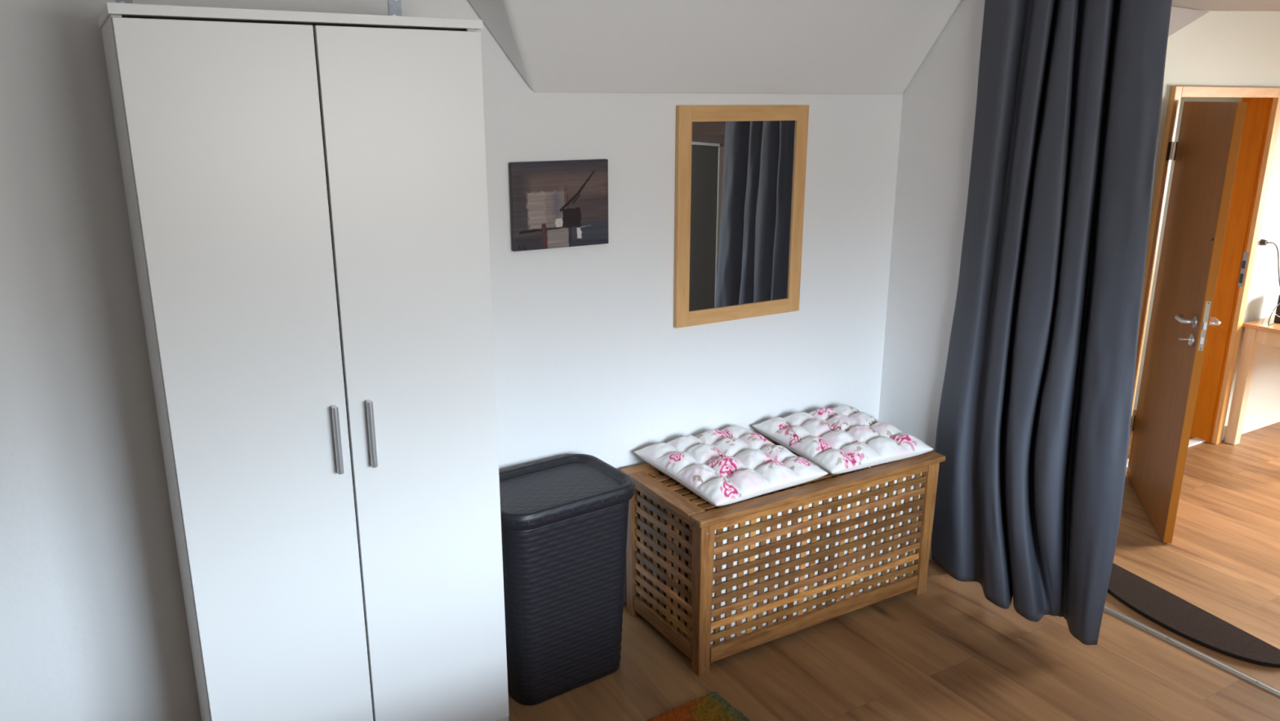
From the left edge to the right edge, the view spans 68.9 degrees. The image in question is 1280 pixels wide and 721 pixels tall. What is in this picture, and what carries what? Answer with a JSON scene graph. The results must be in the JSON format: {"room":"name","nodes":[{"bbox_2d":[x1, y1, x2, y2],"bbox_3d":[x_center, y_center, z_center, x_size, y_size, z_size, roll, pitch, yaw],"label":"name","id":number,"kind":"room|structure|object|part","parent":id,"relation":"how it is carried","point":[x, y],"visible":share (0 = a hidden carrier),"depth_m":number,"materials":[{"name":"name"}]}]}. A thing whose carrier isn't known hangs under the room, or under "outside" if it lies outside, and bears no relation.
{"room":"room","nodes":[
{"label":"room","id":0,"kind":"room"},
{"bbox_2d":[0,0,902,720],"bbox_3d":[-0.779,-0.241,2.455,4.298,2.400,0.120,-9,18,-30],"label":"wall","id":1,"kind":"structure","parent":0,"point":[590,357],"depth_m":2.38,"materials":[{"name":"white paint"}]},
{"bbox_2d":[508,159,608,251],"bbox_3d":[-0.227,-0.444,2.659,0.304,0.244,0.017,-9,18,-30],"label":"wall picture","id":2,"kind":"object","parent":1,"relation":"attached to","point":[554,204],"visible":1,"depth_m":2.65,"materials":[{"name":"paint"}]},
{"bbox_2d":[673,105,808,328],"bbox_3d":[0.327,-0.466,2.997,0.503,0.680,0.019,-9,18,-30],"label":"wall mirror","id":3,"kind":"object","parent":1,"relation":"attached to","point":[740,170],"visible":1,"depth_m":2.98,"materials":[{"name":"brown wood"}]},
{"bbox_3d":[0.132,-0.435,2.884,0.047,0.680,0.019,-9,18,-30],"label":"frame","id":4,"kind":"part","parent":3,"relation":"part of","materials":[{"name":"brown wood"}]},
{"bbox_3d":[0.326,-0.161,3.083,0.409,0.047,0.019,-9,18,-30],"label":"frame rail","id":5,"kind":"part","parent":3,"relation":"part of","materials":[{"name":"brown wood"}]},
{"bbox_3d":[0.328,-0.466,2.996,0.413,0.590,0.004,-9,18,-30],"label":"glass","id":6,"kind":"part","parent":3,"relation":"part of","materials":[{"name":"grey mirror"}]},
{"bbox_3d":[0.328,-0.771,2.912,0.409,0.047,0.019,-9,18,-30],"label":"frame rail","id":7,"kind":"part","parent":3,"relation":"part of","materials":[{"name":"brown wood"}]},
{"bbox_3d":[0.522,-0.497,3.111,0.047,0.680,0.019,-9,18,-30],"label":"frame","id":8,"kind":"part","parent":3,"relation":"part of","materials":[{"name":"brown wood"}]},
{"bbox_2d":[468,0,960,94],"bbox_3d":[0.211,-1.083,2.413,1.992,0.751,0.579,-9,18,-30],"label":"ceiling","id":9,"kind":"structure","parent":0,"point":[726,46],"depth_m":2.69,"materials":[{"name":"white paint"}]},
{"bbox_2d":[507,559,1279,720],"bbox_3d":[0.238,1.312,1.596,4.763,0.120,3.730,-9,18,-30],"label":"floor","id":10,"kind":"structure","parent":0,"point":[946,651],"depth_m":2.75,"materials":[{"name":"brown wood"}]},
{"bbox_2d":[97,2,509,720],"bbox_3d":[-0.740,0.142,2.215,0.699,1.793,0.452,-9,18,-30],"label":"wardrobe","id":11,"kind":"object","parent":10,"relation":"on","point":[306,192],"visible":1,"depth_m":1.98,"materials":[{"name":"white laminate"}]},
{"bbox_2d":[115,0,133,3],"bbox_3d":[-1.088,-0.803,1.964,0.032,0.160,0.110,-9,18,-30],"label":"bracket","id":12,"kind":"object","parent":11,"relation":"on","point":[117,1],"visible":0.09,"depth_m":2.02,"materials":[{"name":"metal"}]},
{"bbox_3d":[-0.788,0.185,1.964,0.342,1.692,0.018,-9,18,-30],"label":"door","id":13,"kind":"part","parent":11,"relation":"part of","materials":[{"name":"white laminate"}]},
{"bbox_3d":[-0.658,0.170,2.023,0.010,0.152,0.012,-9,18,-30],"label":"handle","id":14,"kind":"part","parent":11,"relation":"part of","materials":[{"name":"silver metal"}]},
{"bbox_3d":[-0.651,0.173,2.013,0.013,0.152,0.013,-9,18,-30],"label":"handle","id":15,"kind":"part","parent":11,"relation":"part of","materials":[{"name":"silver metal"}]},
{"bbox_3d":[-0.594,0.160,2.060,0.010,0.152,0.012,-9,18,-30],"label":"handle","id":16,"kind":"part","parent":11,"relation":"part of","materials":[{"name":"silver metal"}]},
{"bbox_3d":[-0.588,0.162,2.050,0.013,0.152,0.013,-9,18,-30],"label":"handle","id":17,"kind":"part","parent":11,"relation":"part of","materials":[{"name":"silver metal"}]},
{"bbox_2d":[387,0,401,16],"bbox_3d":[-0.579,-0.884,2.259,0.032,0.160,0.110,-9,18,-30],"label":"bracket","id":18,"kind":"object","parent":11,"relation":"on","point":[394,6],"visible":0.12,"depth_m":2.31,"materials":[{"name":"metal"}]},
{"bbox_3d":[-0.491,0.138,2.136,0.342,1.692,0.018,-9,18,-30],"label":"door","id":19,"kind":"part","parent":11,"relation":"part of","materials":[{"name":"white laminate"}]},
{"bbox_2d":[498,453,634,705],"bbox_3d":[-0.251,0.627,2.697,0.426,0.600,0.316,-11,19,-34],"label":"laundry basket","id":20,"kind":"object","parent":10,"relation":"on","point":[564,518],"visible":0.74,"depth_m":2.58,"materials":[{"name":"black plastic"}]},
{"bbox_3d":[-0.250,0.361,2.622,0.424,0.046,0.314,-11,19,-34],"label":"lid","id":21,"kind":"part","parent":20,"relation":"part of","materials":[{"name":"black plastic"}]},
{"bbox_2d":[646,690,750,720],"bbox_3d":[0.099,1.122,2.006,0.950,0.020,1.000,-10,19,-33],"label":"rug","id":22,"kind":"object","parent":10,"relation":"on","point":[712,706],"visible":1,"depth_m":2.55,"materials":[{"name":"fabric"}]},
{"bbox_2d":[619,435,945,675],"bbox_3d":[0.470,0.571,3.081,0.980,0.505,0.454,-9,18,-30],"label":"storage chest","id":23,"kind":"object","parent":10,"relation":"on","point":[748,573],"visible":0.78,"depth_m":2.87,"materials":[{"name":"brown wood"}]},
{"bbox_3d":[-0.016,0.600,3.015,0.048,0.483,0.048,-9,18,-30],"label":"leg","id":24,"kind":"part","parent":23,"relation":"part of","materials":[{"name":"brown wood"}]},
{"bbox_3d":[0.074,0.826,2.905,0.018,0.048,0.332,-9,18,-30],"label":"rail","id":25,"kind":"part","parent":23,"relation":"part of","materials":[{"name":"brown wood"}]},
{"bbox_3d":[0.075,0.425,2.792,0.018,0.026,0.332,-9,18,-30],"label":"rail","id":26,"kind":"part","parent":23,"relation":"part of","materials":[{"name":"brown wood"}]},
{"bbox_3d":[0.075,0.625,2.849,0.012,0.429,0.332,-9,18,-30],"label":"lattice panel","id":27,"kind":"part","parent":23,"relation":"part of","materials":[{"name":"brown wood"}]},
{"bbox_3d":[0.367,0.716,3.299,0.858,0.048,0.018,-9,18,-30],"label":"rail","id":28,"kind":"part","parent":23,"relation":"part of","materials":[{"name":"brown wood"}]},
{"bbox_3d":[0.180,0.688,2.702,0.048,0.483,0.048,-9,18,-30],"label":"leg","id":29,"kind":"part","parent":23,"relation":"part of","materials":[{"name":"brown wood"}]},
{"bbox_2d":[633,424,828,506],"bbox_3d":[0.278,0.308,2.910,0.432,0.090,0.432,-10,19,-32],"label":"seat cushion","id":30,"kind":"object","parent":23,"relation":"on","point":[733,464],"visible":1,"depth_m":2.83,"materials":[{"name":"fabric"}]},
{"bbox_3d":[0.368,0.515,3.241,0.858,0.429,0.012,-9,18,-30],"label":"lattice panel","id":31,"kind":"part","parent":23,"relation":"part of","materials":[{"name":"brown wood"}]},
{"bbox_3d":[0.572,0.808,2.970,0.858,0.048,0.018,-9,18,-30],"label":"rail","id":32,"kind":"part","parent":23,"relation":"part of","materials":[{"name":"brown wood"}]},
{"bbox_3d":[0.573,0.384,2.852,0.980,0.020,0.058,-9,18,-30],"label":"lid","id":33,"kind":"part","parent":23,"relation":"part of","materials":[{"name":"brown wood"}]},
{"bbox_3d":[0.572,0.607,2.915,0.858,0.429,0.012,-9,18,-30],"label":"lattice panel","id":34,"kind":"part","parent":23,"relation":"part of","materials":[{"name":"brown wood"}]},
{"bbox_3d":[0.573,0.408,2.858,0.858,0.026,0.018,-9,18,-30],"label":"rail","id":35,"kind":"part","parent":23,"relation":"part of","materials":[{"name":"brown wood"}]},
{"bbox_2d":[751,404,933,473],"bbox_3d":[0.673,0.248,3.130,0.425,0.088,0.425,-8,18,-27],"label":"seat cushion","id":36,"kind":"object","parent":23,"relation":"on","point":[841,438],"visible":1,"depth_m":3.05,"materials":[{"name":"fabric"}]},
{"bbox_3d":[0.956,0.564,3.152,0.048,0.483,0.048,-9,18,-30],"label":"leg","id":37,"kind":"part","parent":23,"relation":"part of","materials":[{"name":"brown wood"}]},
{"bbox_2d":[1103,604,1279,696],"bbox_3d":[1.933,0.997,2.499,0.032,0.006,2.320,-9,18,-30],"label":"threshold strip","id":38,"kind":"object","parent":10,"relation":"on","point":[1221,664],"visible":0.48,"depth_m":2.86,"materials":[{"name":"silver metal"}]},
{"bbox_2d":[1107,562,1279,667],"bbox_3d":[1.759,0.831,3.075,0.212,0.013,0.712,-7,17,-23],"label":"mat","id":39,"kind":"object","parent":10,"relation":"on","point":[1172,612],"visible":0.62,"depth_m":3.03,"materials":[{"name":"black"}]},
{"bbox_2d":[878,0,985,562],"bbox_3d":[1.853,-0.123,2.060,0.210,2.400,3.300,-9,18,-30],"label":"wall","id":40,"kind":"structure","parent":0,"point":[939,103],"depth_m":3.23,"materials":[{"name":"white paint"}]},
{"bbox_2d":[1168,6,1208,36],"bbox_3d":[1.949,-1.136,4.094,2.148,0.870,0.230,-9,18,-30],"label":"ceiling","id":41,"kind":"structure","parent":0,"point":[1180,17],"depth_m":4.48,"materials":[{"name":"grey paint"}]},
{"bbox_2d":[1113,408,1279,648],"bbox_3d":[3.875,1.066,3.797,4.950,0.100,6.330,-9,18,-30],"label":"floor","id":42,"kind":"structure","parent":0,"point":[1222,557],"depth_m":4.42,"materials":[{"name":"brown wood"}]},
{"bbox_2d":[1224,315,1279,444],"bbox_3d":[4.376,0.111,5.650,1.588,0.740,0.715,-9,18,-30],"label":"table","id":43,"kind":"object","parent":42,"relation":"on","point":[1255,332],"visible":1,"depth_m":5.49,"materials":[{"name":"brown wood"}]},
{"bbox_3d":[3.573,0.152,5.539,0.060,0.716,0.060,-9,18,-30],"label":"leg","id":44,"kind":"part","parent":43,"relation":"part of","materials":[{"name":"brown wood"}]},
{"bbox_2d":[1262,294,1279,325],"bbox_3d":[3.719,-0.299,5.410,0.309,0.176,0.090,-11,19,-36],"label":"cable","id":45,"kind":"object","parent":43,"relation":"on","point":[1277,318],"visible":1,"depth_m":5.42,"materials":[{"name":"white plastic"}]},
{"bbox_3d":[3.672,-0.270,5.391,0.131,0.129,0.012,-9,18,-29],"label":"cord","id":46,"kind":"part","parent":45,"relation":"part of","materials":[{"name":"grey plastic"}]},
{"bbox_3d":[3.734,-0.297,5.421,0.024,0.165,0.063,-14,21,-41],"label":"panel","id":47,"kind":"part","parent":45,"relation":"part of","materials":[{"name":"black plastic"}]},
{"bbox_2d":[1147,9,1279,426],"bbox_3d":[2.942,-0.749,5.054,4.802,2.710,0.150,-9,18,-30],"label":"wall","id":48,"kind":"structure","parent":0,"point":[1235,49],"depth_m":4.90,"materials":[{"name":"white paint"}]},
{"bbox_2d":[1126,437,1205,466],"bbox_3d":[3.017,0.542,5.448,0.927,0.012,0.060,-9,18,-30],"label":"door sill","id":49,"kind":"structure","parent":48,"relation":"attached to","point":[1194,441],"depth_m":5.62,"materials":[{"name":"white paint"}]},
{"bbox_2d":[1126,101,1247,542],"bbox_3d":[2.577,-0.214,4.473,0.169,1.977,0.880,5,16,16],"label":"room door","id":50,"kind":"structure","parent":48,"relation":"in","point":[1206,151],"depth_m":4.34,"materials":[{"name":"brown wood"}]},
{"bbox_3d":[2.439,-0.188,4.193,0.058,0.019,0.142,5,16,16],"label":"lever","id":51,"kind":"part","parent":50,"relation":"part of","materials":[{"name":"silver metal"}]},
{"bbox_3d":[2.453,-0.169,4.127,0.009,0.052,0.052,5,16,16],"label":"handle","id":52,"kind":"part","parent":50,"relation":"part of","materials":[{"name":"silver metal"}]},
{"bbox_3d":[2.545,-0.179,4.163,0.058,0.019,0.142,5,16,16],"label":"lever","id":53,"kind":"part","parent":50,"relation":"part of","materials":[{"name":"silver metal"}]},
{"bbox_2d":[1129,85,1279,444],"bbox_3d":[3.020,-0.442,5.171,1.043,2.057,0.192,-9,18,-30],"label":"door frame","id":54,"kind":"structure","parent":48,"relation":"attached to","point":[1262,116],"depth_m":5.28,"materials":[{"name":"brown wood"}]},
{"bbox_3d":[2.636,-0.357,4.865,0.058,2.057,0.028,-9,18,-30],"label":"casing","id":55,"kind":"part","parent":54,"relation":"part of","materials":[{"name":"brown wood"}]},
{"bbox_3d":[3.060,-1.390,4.839,0.927,0.052,0.028,-9,18,-30],"label":"casing","id":56,"kind":"part","parent":54,"relation":"part of","materials":[{"name":"brown wood"}]},
{"bbox_3d":[3.450,-0.521,5.340,0.003,0.200,0.028,-9,18,-30],"label":"strike plate","id":57,"kind":"part","parent":54,"relation":"part of","materials":[{"name":"metal"}]},
{"bbox_3d":[3.480,-0.492,5.355,0.058,2.057,0.028,-9,18,-30],"label":"casing","id":58,"kind":"part","parent":54,"relation":"part of","materials":[{"name":"brown wood"}]},
{"bbox_2d":[1222,408,1279,440],"bbox_3d":[4.225,0.332,6.061,1.700,0.090,0.014,-9,18,-30],"label":"baseboard","id":59,"kind":"structure","parent":48,"relation":"attached to","point":[1272,417],"depth_m":5.86,"materials":[{"name":"white paint"}]},
{"bbox_2d":[1253,222,1267,262],"bbox_3d":[3.563,-0.680,5.362,0.082,0.224,0.013,-9,18,-30],"label":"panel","id":60,"kind":"object","parent":48,"relation":"attached to","point":[1264,225],"visible":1,"depth_m":5.36,"materials":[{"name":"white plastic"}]},
{"bbox_2d":[1259,239,1279,286],"bbox_3d":[3.707,-0.471,5.443,0.320,0.481,0.044,-5,16,-17],"label":"lamp","id":61,"kind":"object","parent":48,"relation":"attached to","point":[1263,242],"visible":1,"depth_m":5.36,"materials":[{"name":"black plastic"}]},
{"bbox_3d":[3.717,-0.466,5.451,0.299,0.467,0.027,-7,17,-23],"label":"cord","id":62,"kind":"part","parent":61,"relation":"part of","materials":[{"name":"grey plastic"}]},
{"bbox_2d":[1171,0,1279,11],"bbox_3d":[4.185,-1.347,2.643,4.702,0.348,5.030,-9,18,-30],"label":"ceiling","id":63,"kind":"structure","parent":0,"point":[1202,5],"depth_m":4.38,"materials":[{"name":"grey paint"}]},
{"bbox_3d":[1.669,-0.989,1.858,0.068,0.055,2.360,-9,18,-30],"label":"rail","id":64,"kind":"object","parent":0,"visible":0},
{"bbox_2d":[931,0,1172,644],"bbox_3d":[1.217,-0.180,2.831,0.142,2.030,0.697,-11,19,-35],"label":"curtain","id":65,"kind":"object","parent":64,"relation":"hanging from","point":[1033,431],"visible":0.99,"depth_m":2.79,"materials":[{"name":"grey fabric"}]}
]}

